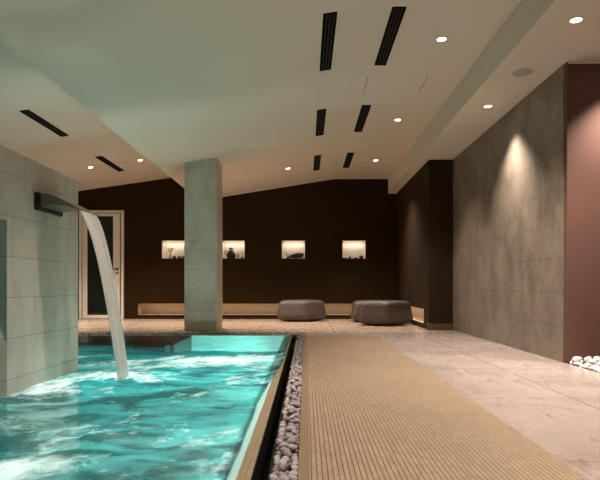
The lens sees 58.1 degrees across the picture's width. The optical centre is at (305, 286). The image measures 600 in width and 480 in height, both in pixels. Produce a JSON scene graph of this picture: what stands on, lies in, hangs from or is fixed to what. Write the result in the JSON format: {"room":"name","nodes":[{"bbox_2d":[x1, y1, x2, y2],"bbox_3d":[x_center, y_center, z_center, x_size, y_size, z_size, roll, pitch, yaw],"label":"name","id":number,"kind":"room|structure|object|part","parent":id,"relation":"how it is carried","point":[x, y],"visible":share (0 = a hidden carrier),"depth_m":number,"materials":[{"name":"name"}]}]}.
{"room":"spa","nodes":[
{"label":"spa","id":0,"kind":"room"},
{"bbox_2d":[0,145,77,396],"bbox_3d":[-2.115,0.511,1.710,0.330,2.837,5.820,0,0,0],"label":"wall partition","id":1,"kind":"structure","parent":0,"point":[39,250],"depth_m":3.86,"materials":[{"name":"grey tile"}]},
{"bbox_2d":[34,192,97,216],"bbox_3d":[-1.792,-0.618,4.070,0.315,0.128,0.400,0,0,0],"label":"spout","id":2,"kind":"object","parent":1,"relation":"attached to","point":[50,204],"visible":0.98,"depth_m":3.90,"materials":[{"name":"metal"}]},
{"bbox_3d":[-1.935,-0.618,4.070,0.030,0.128,0.400,0,0,0],"label":"wall plate","id":3,"kind":"part","parent":2,"relation":"part of","materials":[{"name":"metal"}]},
{"bbox_2d":[0,39,169,189],"bbox_3d":[-4.440,-2.316,4.505,4.320,1.009,15.010,0,0,0],"label":"ceiling","id":4,"kind":"structure","parent":0,"point":[23,86],"depth_m":7.93,"materials":[{"name":"paint"}]},
{"bbox_2d":[20,109,68,136],"bbox_3d":[-3.584,-2.245,7.450,0.118,0.025,1.170,0,0,0],"label":"ceiling vent","id":5,"kind":"object","parent":4,"relation":"in","point":[30,114],"visible":1,"depth_m":7.38,"materials":[{"name":"black metal"}]},
{"bbox_2d":[95,156,124,171],"bbox_3d":[-3.574,-2.246,9.880,0.118,0.025,1.170,0,0,0],"label":"ceiling vent","id":6,"kind":"object","parent":4,"relation":"in","point":[101,158],"visible":1,"depth_m":9.82,"materials":[{"name":"black metal"}]},
{"bbox_2d":[78,178,396,318],"bbox_3d":[-2.330,-0.995,11.760,8.540,3.350,0.500,0,0,0],"label":"wall","id":7,"kind":"structure","parent":0,"point":[323,215],"depth_m":11.51,"materials":[{"name":"brown paint"}]},
{"bbox_2d":[79,210,123,318],"bbox_3d":[-4.348,-0.475,11.464,0.945,2.310,0.112,0,0,0],"label":"door","id":8,"kind":"structure","parent":7,"relation":"in","point":[94,304],"depth_m":11.47,"materials":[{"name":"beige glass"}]},
{"bbox_3d":[-4.375,-0.455,11.495,0.560,2.110,0.014,0,0,0],"label":"glass pane","id":9,"kind":"part","parent":8,"relation":"part of","materials":[{"name":"black glass"}]},
{"bbox_2d":[78,177,170,190],"bbox_3d":[-4.400,-2.118,11.500,4.200,0.629,0.020,0,0,0],"label":"trim","id":10,"kind":"structure","parent":7,"relation":"attached to","point":[165,177],"depth_m":11.49,"materials":[{"name":"paint"}]},
{"bbox_2d":[225,248,235,257],"bbox_3d":[-1.615,-0.729,11.650,0.199,0.242,0.199,0,0,-45],"label":"lidded pot","id":11,"kind":"object","parent":7,"relation":"on","point":[231,254],"visible":0.91,"depth_m":11.59,"materials":[{"name":"ceramic"}]},
{"bbox_2d":[222,178,333,196],"bbox_3d":[-0.840,-2.079,11.500,2.880,0.485,0.020,0,0,0],"label":"trim","id":12,"kind":"structure","parent":7,"relation":"attached to","point":[330,178],"depth_m":11.49,"materials":[{"name":"paint"}]},
{"bbox_2d":[288,253,303,257],"bbox_3d":[-0.227,-0.678,11.644,0.374,0.124,0.119,0,0,8],"label":"driftwood","id":13,"kind":"object","parent":7,"relation":"in","point":[295,255],"visible":0.84,"depth_m":11.59,"materials":[{"name":"black wood"}]},
{"bbox_2d":[334,178,387,178],"bbox_3d":[1.175,-2.312,11.500,1.150,0.020,0.020,0,0,0],"label":"trim","id":14,"kind":"structure","parent":7,"relation":"attached to","point":[334,178],"depth_m":11.49,"materials":[{"name":"paint"}]},
{"bbox_2d":[0,0,521,195],"bbox_3d":[-0.260,-2.338,4.505,4.060,0.963,15.010,0,0,0],"label":"ceiling","id":15,"kind":"structure","parent":0,"point":[241,84],"depth_m":5.31,"materials":[{"name":"paint"}]},
{"bbox_2d":[313,155,320,170],"bbox_3d":[0.201,-2.255,9.850,0.118,0.027,1.170,0,0,0],"label":"ceiling vent","id":16,"kind":"object","parent":15,"relation":"in","point":[317,159],"visible":1,"depth_m":9.78,"materials":[{"name":"black metal"}]},
{"bbox_2d":[316,109,325,135],"bbox_3d":[0.201,-2.255,7.450,0.118,0.027,1.170,0,0,0],"label":"ceiling vent","id":17,"kind":"object","parent":15,"relation":"in","point":[321,114],"visible":1,"depth_m":7.38,"materials":[{"name":"black metal"}]},
{"bbox_2d":[320,12,337,70],"bbox_3d":[0.201,-2.255,5.030,0.118,0.027,1.170,0,0,0],"label":"ceiling vent","id":18,"kind":"object","parent":15,"relation":"in","point":[329,19],"visible":1,"depth_m":4.93,"materials":[{"name":"black metal"}]},
{"bbox_2d":[343,153,353,167],"bbox_3d":[0.775,-2.320,9.920,0.118,0.008,1.170,0,0,0],"label":"ceiling vent","id":19,"kind":"object","parent":15,"relation":"in","point":[349,156],"visible":1,"depth_m":9.89,"materials":[{"name":"black metal"}]},
{"bbox_2d":[354,105,370,131],"bbox_3d":[0.775,-2.320,7.480,0.118,0.008,1.170,0,0,0],"label":"ceiling vent","id":20,"kind":"object","parent":15,"relation":"in","point":[365,109],"visible":1,"depth_m":7.41,"materials":[{"name":"black metal"}]},
{"bbox_2d":[375,7,406,64],"bbox_3d":[0.775,-2.320,5.060,0.118,0.008,1.170,0,0,0],"label":"ceiling vent","id":21,"kind":"object","parent":15,"relation":"in","point":[397,13],"visible":1,"depth_m":4.95,"materials":[{"name":"black metal"}]},
{"bbox_2d":[363,76,427,93],"bbox_3d":[1.015,-2.323,6.220,0.662,0.002,0.546,0,0,0],"label":"ceiling hatch","id":22,"kind":"object","parent":15,"relation":"attached to","point":[374,84],"visible":1,"depth_m":6.19,"materials":[{"name":"paint"}]},
{"bbox_2d":[436,36,446,41],"bbox_3d":[1.270,-2.321,5.060,0.106,0.006,0.106,0,0,0],"label":"recessed light","id":23,"kind":"object","parent":15,"relation":"in","point":[442,38],"visible":1,"depth_m":5.06,"materials":[{"name":"paint"}]},
{"bbox_2d":[78,319,599,479],"bbox_3d":[-1.350,0.805,4.505,10.500,0.250,15.010,0,0,0],"label":"floor","id":24,"kind":"structure","parent":0,"point":[555,404],"depth_m":4.25,"materials":[{"name":"stone"}]},
{"bbox_2d":[78,335,290,351],"bbox_3d":[-2.750,1.385,3.085,5.100,1.391,9.370,0,0,0],"label":"basin","id":25,"kind":"object","parent":24,"relation":"in","point":[234,343],"visible":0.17,"depth_m":7.67,"materials":[{"name":"teal tile"}]},
{"bbox_2d":[78,336,191,351],"bbox_3d":[-3.110,0.836,7.005,2.980,0.288,1.310,0,0,0],"label":"ledge","id":26,"kind":"object","parent":25,"relation":"attached to","point":[85,343],"visible":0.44,"depth_m":6.73,"materials":[{"name":"stone"}]},
{"bbox_2d":[0,349,286,479],"bbox_3d":[-2.701,0.701,3.132,4.999,0.050,9.064,0,0,0],"label":"pool water","id":27,"kind":"object","parent":25,"relation":"in","point":[185,415],"visible":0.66,"depth_m":2.92,"materials":[{"name":"teal liquid"}]},
{"bbox_2d":[77,209,128,380],"bbox_3d":[-1.518,0.070,4.075,0.334,1.275,0.348,0,0,0],"label":"waterfall","id":28,"kind":"object","parent":27,"relation":"on","point":[96,231],"visible":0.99,"depth_m":4.03,"materials":[{"name":"liquid"}]},
{"bbox_2d":[236,335,291,479],"bbox_3d":[-2.699,0.784,2.385,5.003,0.192,10.770,0,0,0],"label":"pool coping","id":29,"kind":"object","parent":25,"relation":"on","point":[245,472],"visible":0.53,"depth_m":2.58,"materials":[{"name":"stone"}]},
{"bbox_2d":[227,336,287,479],"bbox_3d":[-0.287,0.790,2.335,0.062,0.180,10.670,0,0,0],"label":"trim","id":30,"kind":"structure","parent":29,"relation":"attached to","point":[236,465],"depth_m":2.58,"materials":[{"name":"teal tile"}]},
{"bbox_2d":[184,158,221,330],"bbox_3d":[-1.633,-0.672,8.650,0.503,2.704,0.560,0,0,0],"label":"column","id":31,"kind":"structure","parent":24,"relation":"on","point":[202,178],"depth_m":8.37,"materials":[{"name":"grey stone"}]},
{"bbox_2d":[251,335,301,479],"bbox_3d":[-2.615,0.805,2.560,5.170,0.230,11.120,0,0,0],"label":"channel","id":32,"kind":"object","parent":24,"relation":"in","point":[264,464],"visible":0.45,"depth_m":2.90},
{"bbox_2d":[78,332,303,366],"bbox_3d":[-2.600,0.686,6.369,5.183,0.073,3.496,0,0,0],"label":"gravel","id":33,"kind":"object","parent":32,"relation":"on","point":[298,349],"visible":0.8,"depth_m":7.82,"materials":[{"name":"grey stone"}]},
{"bbox_2d":[269,473,277,478],"bbox_3d":[-0.114,0.692,1.951,0.038,0.027,0.040,0,0,-5],"label":"pebble","id":34,"kind":"object","parent":32,"relation":"on","point":[274,475],"visible":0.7,"depth_m":1.95,"materials":[{"name":"white stone"}]},
{"bbox_2d":[288,474,297,479],"bbox_3d":[-0.048,0.686,1.942,0.044,0.023,0.028,-2,-1,24],"label":"pebble","id":35,"kind":"object","parent":32,"relation":"on","point":[292,477],"visible":0.74,"depth_m":1.93,"materials":[{"name":"white stone"}]},
{"bbox_2d":[288,471,297,476],"bbox_3d":[-0.044,0.688,1.982,0.048,0.024,0.032,0,0,-23],"label":"pebble","id":36,"kind":"object","parent":32,"relation":"on","point":[295,473],"visible":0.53,"depth_m":1.97,"materials":[{"name":"white stone"}]},
{"bbox_2d":[291,465,297,470],"bbox_3d":[-0.042,0.689,2.054,0.034,0.021,0.038,0,0,1],"label":"pebble","id":37,"kind":"object","parent":32,"relation":"on","point":[293,467],"visible":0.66,"depth_m":2.04,"materials":[{"name":"white stone"}]},
{"label":"pebble","id":38,"kind":"object","parent":32,"relation":"on","visible":0},
{"bbox_2d":[287,443,296,450],"bbox_3d":[-0.057,0.667,2.239,0.039,0.032,0.044,0,0,35],"label":"pebble","id":39,"kind":"object","parent":38,"relation":"on","point":[292,447],"visible":0.9,"depth_m":2.23,"materials":[{"name":"white stone"}]},
{"label":"pebble","id":40,"kind":"object","parent":32,"relation":"on","visible":0},
{"bbox_2d":[281,455,289,462],"bbox_3d":[-0.081,0.669,2.093,0.035,0.026,0.040,0,0,-39],"label":"pebble","id":41,"kind":"object","parent":40,"relation":"on","point":[285,457],"visible":0.58,"depth_m":2.09,"materials":[{"name":"white stone"}]},
{"bbox_3d":[-0.083,0.690,2.525,0.039,0.023,0.032,13,-12,20],"label":"pebble","id":42,"kind":"object","parent":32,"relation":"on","visible":0},
{"bbox_2d":[285,426,295,431],"bbox_3d":[-0.071,0.666,2.530,0.046,0.030,0.043,0,0,-22],"label":"pebble","id":43,"kind":"object","parent":42,"relation":"on","point":[287,429],"visible":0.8,"depth_m":2.52,"materials":[{"name":"white stone"}]},
{"label":"pebble","id":44,"kind":"object","parent":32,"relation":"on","visible":0},
{"bbox_2d":[279,466,285,471],"bbox_3d":[-0.086,0.664,1.972,0.028,0.024,0.034,0,0,20],"label":"pebble","id":45,"kind":"object","parent":44,"relation":"on","point":[281,468],"visible":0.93,"depth_m":1.96,"materials":[{"name":"white stone"}]},
{"label":"pebble","id":46,"kind":"object","parent":32,"relation":"on","visible":0},
{"bbox_2d":[290,419,298,423],"bbox_3d":[-0.059,0.668,2.674,0.048,0.025,0.031,0,0,-19],"label":"pebble","id":47,"kind":"object","parent":46,"relation":"on","point":[294,421],"visible":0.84,"depth_m":2.66,"materials":[{"name":"white stone"}]},
{"label":"pebble","id":48,"kind":"object","parent":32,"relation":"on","visible":0},
{"bbox_2d":[282,450,291,457],"bbox_3d":[-0.074,0.670,2.163,0.035,0.030,0.049,0,0,-44],"label":"pebble","id":49,"kind":"object","parent":48,"relation":"on","point":[288,453],"visible":0.84,"depth_m":2.15,"materials":[{"name":"white stone"}]},
{"label":"pebble","id":50,"kind":"object","parent":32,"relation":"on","visible":0},
{"bbox_2d":[279,447,289,451],"bbox_3d":[-0.085,0.665,2.203,0.045,0.023,0.028,0,0,25],"label":"pebble","id":51,"kind":"object","parent":50,"relation":"on","point":[282,449],"visible":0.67,"depth_m":2.20,"materials":[{"name":"white stone"}]},
{"label":"pebble","id":52,"kind":"object","parent":32,"relation":"on","visible":0},
{"bbox_2d":[278,474,289,479],"bbox_3d":[-0.076,0.669,1.879,0.047,0.029,0.036,0,0,27],"label":"pebble","id":53,"kind":"object","parent":52,"relation":"on","point":[285,476],"visible":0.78,"depth_m":1.87,"materials":[{"name":"white stone"}]},
{"label":"pebble","id":54,"kind":"object","parent":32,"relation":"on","visible":0},
{"bbox_2d":[278,442,288,447],"bbox_3d":[-0.095,0.669,2.279,0.041,0.028,0.038,0,0,16],"label":"pebble","id":55,"kind":"object","parent":54,"relation":"on","point":[284,444],"visible":0.75,"depth_m":2.27,"materials":[{"name":"white stone"}]},
{"label":"pebble","id":56,"kind":"object","parent":32,"relation":"on","visible":0},
{"bbox_2d":[285,439,295,443],"bbox_3d":[-0.067,0.665,2.311,0.044,0.030,0.040,0,0,31],"label":"pebble","id":57,"kind":"object","parent":56,"relation":"on","point":[289,441],"visible":0.63,"depth_m":2.30,"materials":[{"name":"white stone"}]},
{"label":"pebble","id":58,"kind":"object","parent":32,"relation":"on","visible":0},
{"bbox_2d":[278,458,287,466],"bbox_3d":[-0.089,0.664,2.031,0.038,0.031,0.048,0,0,24],"label":"pebble","id":59,"kind":"object","parent":58,"relation":"on","point":[282,461],"visible":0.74,"depth_m":2.02,"materials":[{"name":"white stone"}]},
{"bbox_2d":[276,300,325,321],"bbox_3d":[-0.106,0.468,10.834,1.040,0.425,0.739,0,0,-29],"label":"ottoman","id":60,"kind":"object","parent":24,"relation":"on","point":[288,310],"visible":1,"depth_m":10.55,"materials":[{"name":"beige leather"}]},
{"bbox_2d":[351,300,370,321],"bbox_3d":[1.236,0.470,10.700,0.725,0.420,1.007,0,0,44],"label":"ottoman","id":61,"kind":"object","parent":24,"relation":"on","point":[356,304],"visible":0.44,"depth_m":10.35,"materials":[{"name":"beige leather"}]},
{"bbox_2d":[358,300,412,325],"bbox_3d":[1.395,0.460,9.698,0.988,0.440,0.811,0,0,-14],"label":"ottoman","id":62,"kind":"object","parent":24,"relation":"on","point":[373,312],"visible":1,"depth_m":9.42,"materials":[{"name":"beige leather"}]},
{"bbox_2d":[307,333,588,479],"bbox_3d":[0.506,0.805,2.475,0.988,0.250,10.950,0,0,0],"label":"deck","id":63,"kind":"object","parent":24,"relation":"on","point":[375,413],"visible":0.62,"depth_m":2.63,"materials":[{"name":"beige wood"}]},
{"bbox_2d":[297,333,308,479],"bbox_3d":[-0.009,0.803,2.475,0.042,0.254,10.950,0,0,0],"label":"trim","id":64,"kind":"structure","parent":63,"relation":"attached to","point":[303,459],"depth_m":2.60,"materials":[{"name":"beige wood"}]},
{"bbox_3d":[2.960,0.790,0.907,1.280,0.180,7.814,0,0,0],"label":"gravel bed","id":65,"kind":"object","parent":24,"relation":"on","visible":0},
{"bbox_2d":[574,362,582,366],"bbox_3d":[2.368,0.676,4.688,0.056,0.052,0.085,0,0,-33],"label":"pebble","id":66,"kind":"object","parent":65,"relation":"on","point":[577,364],"visible":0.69,"depth_m":4.68,"materials":[{"name":"white stone"}]},
{"bbox_2d":[584,363,591,369],"bbox_3d":[2.358,0.665,4.523,0.083,0.055,0.059,0,0,-41],"label":"pebble","id":67,"kind":"object","parent":65,"relation":"on","point":[586,365],"visible":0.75,"depth_m":4.50,"materials":[{"name":"white stone"}]},
{"label":"pebble","id":68,"kind":"object","parent":65,"relation":"on","visible":0},
{"bbox_2d":[571,356,582,361],"bbox_3d":[2.369,0.636,4.727,0.085,0.060,0.061,0,0,-4],"label":"pebble","id":69,"kind":"object","parent":68,"relation":"on","point":[575,358],"visible":0.98,"depth_m":4.71,"materials":[{"name":"white stone"}]},
{"bbox_2d":[397,160,452,328],"bbox_3d":[2.440,-0.815,10.270,1.000,2.990,3.480,0,0,0],"label":"wall","id":70,"kind":"structure","parent":0,"point":[425,202],"depth_m":8.62,"materials":[{"name":"brown paint"}]},
{"bbox_2d":[427,324,452,329],"bbox_3d":[2.123,0.630,8.515,0.415,0.100,0.030,0,0,0],"label":"baseboard","id":71,"kind":"structure","parent":70,"relation":"attached to","point":[429,326],"depth_m":8.50,"materials":[{"name":"brown wood"}]},
{"bbox_2d":[388,0,599,192],"bbox_3d":[2.825,-2.415,4.355,2.150,0.810,14.710,0,0,0],"label":"ceiling","id":72,"kind":"structure","parent":0,"point":[538,36],"depth_m":5.12,"materials":[{"name":"paint"}]},
{"bbox_2d":[512,68,532,76],"bbox_3d":[2.030,-2.006,5.060,0.188,0.007,0.188,0,0,0],"label":"ceiling speaker","id":73,"kind":"object","parent":72,"relation":"attached to","point":[521,72],"visible":1,"depth_m":5.05},
{"bbox_2d":[514,70,531,75],"bbox_3d":[2.030,-2.006,5.060,0.158,0.007,0.158,0,0,0],"label":"grille","id":74,"kind":"object","parent":73,"relation":"attached to","point":[518,72],"depth_m":5.05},
{"bbox_2d":[568,16,583,23],"bbox_3d":[2.030,-2.007,4.060,0.106,0.006,0.106,0,0,0],"label":"recessed light","id":75,"kind":"object","parent":72,"relation":"in","point":[577,19],"visible":1,"depth_m":4.05,"materials":[{"name":"paint"}]},
{"bbox_2d":[453,64,563,361],"bbox_3d":[2.470,-0.675,6.700,0.300,2.710,3.660,0,0,0],"label":"tiled wall","id":76,"kind":"structure","parent":0,"point":[508,183],"depth_m":6.00,"materials":[{"name":"grey stone"}]},
{"bbox_2d":[564,62,599,363],"bbox_3d":[3.114,-0.575,4.843,1.572,2.910,0.055,0,0,0],"label":"wall","id":77,"kind":"structure","parent":0,"point":[581,81],"depth_m":4.82,"materials":[{"name":"paint"}]},
{"bbox_2d":[568,61,599,63],"bbox_3d":[2.967,-2.000,4.808,1.265,0.019,0.015,0,0,0],"label":"trim","id":78,"kind":"structure","parent":77,"relation":"attached to","point":[569,62],"depth_m":4.80,"materials":[{"name":"paint"}]}
]}

